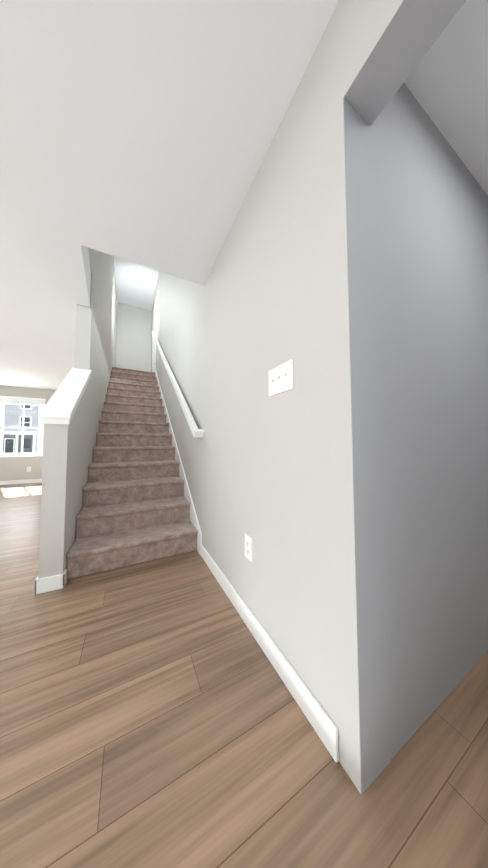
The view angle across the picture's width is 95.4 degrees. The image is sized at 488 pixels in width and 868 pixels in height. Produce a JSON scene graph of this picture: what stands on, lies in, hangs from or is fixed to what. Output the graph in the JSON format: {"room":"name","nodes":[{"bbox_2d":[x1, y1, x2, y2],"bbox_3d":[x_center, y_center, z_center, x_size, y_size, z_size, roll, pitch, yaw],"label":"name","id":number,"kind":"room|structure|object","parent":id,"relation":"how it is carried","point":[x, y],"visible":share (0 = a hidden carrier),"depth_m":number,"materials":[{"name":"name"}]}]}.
{"room":"house entry hallway","nodes":[
{"label":"house entry hallway","id":0,"kind":"room"},
{"bbox_2d":[0,302,151,480],"bbox_3d":[-4.915,-1.428,6.179,7.542,5.400,0.200,1,-3,-27],"label":"wall","id":1,"kind":"structure","parent":0,"point":[134,334],"depth_m":6.77,"materials":[{"name":"white paint"}]},
{"bbox_2d":[0,479,41,484],"bbox_3d":[-6.235,1.188,5.246,3.980,0.095,0.013,1,-3,-27],"label":"baseboard","id":2,"kind":"structure","parent":1,"relation":"attached to","point":[29,480],"depth_m":5.57,"materials":[{"name":"white wood"}]},
{"bbox_2d":[0,455,42,456],"bbox_3d":[-5.659,0.562,5.613,0.908,0.016,0.077,1,-3,-27],"label":"window sill","id":3,"kind":"structure","parent":1,"relation":"attached to","point":[16,456],"depth_m":5.54,"materials":[{"name":"white wood"}]},
{"bbox_2d":[0,401,45,455],"bbox_3d":[-5.695,-0.186,5.713,0.910,1.520,0.070,1,-3,-27],"label":"window","id":4,"kind":"structure","parent":1,"relation":"in","point":[2,417],"depth_m":5.68,"materials":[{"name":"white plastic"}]},
{"bbox_2d":[0,396,45,405],"bbox_3d":[-5.668,-0.849,5.689,0.886,0.188,0.050,1,-3,-27],"label":"window blind","id":5,"kind":"object","parent":4,"relation":"attached to","point":[22,400],"visible":0.96,"depth_m":5.67,"materials":[{"name":"white"}]},
{"bbox_2d":[38,248,116,578],"bbox_3d":[-2.599,-1.482,4.098,0.130,5.300,5.630,1,-3,-27],"label":"wall","id":6,"kind":"structure","parent":0,"point":[64,467],"depth_m":2.07,"materials":[{"name":"white paint"}]},
{"bbox_2d":[34,576,51,594],"bbox_3d":[-2.329,1.086,3.319,0.013,0.095,4.246,1,-3,-27],"label":"baseboard","id":7,"kind":"structure","parent":6,"relation":"attached to","point":[40,583],"depth_m":1.45,"materials":[{"name":"white wood"}]},
{"bbox_2d":[40,368,90,423],"bbox_3d":[-1.487,-0.374,1.913,0.165,0.648,0.875,1,-3,-27],"label":"trim","id":8,"kind":"structure","parent":6,"relation":"on","point":[61,405],"depth_m":1.72,"materials":[{"name":"white wood"}]},
{"bbox_2d":[114,256,158,310],"bbox_3d":[-2.177,-4.173,4.386,2.040,0.100,6.140,1,-3,-27],"label":"ceiling","id":9,"kind":"structure","parent":0,"point":[136,284],"depth_m":5.97,"materials":[{"name":"white paint"}]},
{"bbox_2d":[0,482,487,867],"bbox_3d":[-1.957,1.058,0.445,7.600,0.120,12.880,1,-3,-27],"label":"floor","id":10,"kind":"structure","parent":0,"point":[152,715],"depth_m":0.71,"materials":[{"name":"brown wood"}]},
{"bbox_2d":[66,367,197,578],"bbox_3d":[-2.122,-0.231,4.323,0.967,2.820,5.559,1,-3,-27],"label":"stairs","id":11,"kind":"structure","parent":10,"relation":"on","point":[135,509],"depth_m":2.34,"materials":[{"name":"beige carpet"}]},
{"bbox_2d":[0,0,487,389],"bbox_3d":[-1.965,-1.629,0.571,7.600,0.380,12.880,1,-3,-27],"label":"ceiling","id":12,"kind":"structure","parent":0,"point":[141,132],"depth_m":1.02,"materials":[{"name":"white paint"}]},
{"bbox_2d":[151,0,487,793],"bbox_3d":[-0.038,-1.608,1.573,0.140,5.300,12.480,1,-3,-27],"label":"wall","id":13,"kind":"structure","parent":0,"point":[417,226],"depth_m":0.86,"materials":[{"name":"grey paint"}]},
{"bbox_2d":[152,297,156,371],"bbox_3d":[-2.560,-2.608,6.300,0.016,2.105,0.920,1,-3,-27],"label":"door frame","id":14,"kind":"structure","parent":13,"relation":"attached to","point":[154,343],"depth_m":6.28,"materials":[{"name":"white wood"}]},
{"bbox_2d":[152,332,203,437],"bbox_3d":[-1.421,-1.365,3.980,0.088,2.986,4.482,1,-3,-27],"label":"handrail","id":15,"kind":"object","parent":13,"relation":"attached to","point":[196,432],"visible":0.98,"depth_m":2.46,"materials":[{"name":"white wood"}]},
{"bbox_2d":[155,370,201,555],"bbox_3d":[-1.676,-0.270,4.503,0.014,2.911,5.620,1,-3,-27],"label":"trim","id":16,"kind":"structure","parent":13,"relation":"attached to","point":[193,515],"depth_m":2.53,"materials":[{"name":"white wood"}]},
{"bbox_2d":[245,533,251,561],"bbox_3d":[0.022,0.615,1.203,0.008,0.122,0.078,1,-3,-27],"label":"electrical outlet plate","id":17,"kind":"object","parent":13,"relation":"attached to","point":[248,547],"visible":1,"depth_m":1.19,"materials":[{"name":"white plastic"}]},
{"bbox_2d":[201,544,338,762],"bbox_3d":[-0.044,0.985,1.312,0.013,0.095,1.433,1,-3,-27],"label":"baseboard","id":18,"kind":"structure","parent":13,"relation":"attached to","point":[320,721],"depth_m":0.89,"materials":[{"name":"white wood"}]},
{"bbox_2d":[269,359,293,396],"bbox_3d":[0.154,-0.242,0.975,0.018,0.122,0.175,1,-3,-27],"label":"switch plate","id":19,"kind":"object","parent":13,"relation":"attached to","point":[281,378],"visible":1,"depth_m":0.96,"materials":[{"name":"white plastic"}]},
{"bbox_2d":[343,100,362,794],"bbox_3d":[0.972,-0.392,1.087,1.530,2.820,0.122,1,-3,-27],"label":"wall","id":20,"kind":"structure","parent":0,"point":[344,101],"depth_m":0.66,"materials":[{"name":"grey paint"}]},
{"label":"outside","id":21,"kind":"structure","parent":0,"visible":0},
{"bbox_3d":[-33.889,3.263,41.650,100.000,0.420,89.800,1,-3,-27],"label":"ground","id":22,"kind":"structure","parent":21,"visible":0},
{"bbox_2d":[2,404,41,452],"bbox_3d":[-30.701,-2.050,39.334,55.880,10.700,9.300,1,-3,-27],"label":"houses","id":23,"kind":"structure","parent":22,"relation":"on","point":[32,411],"depth_m":33.06,"materials":[{"name":"white"}]}
]}

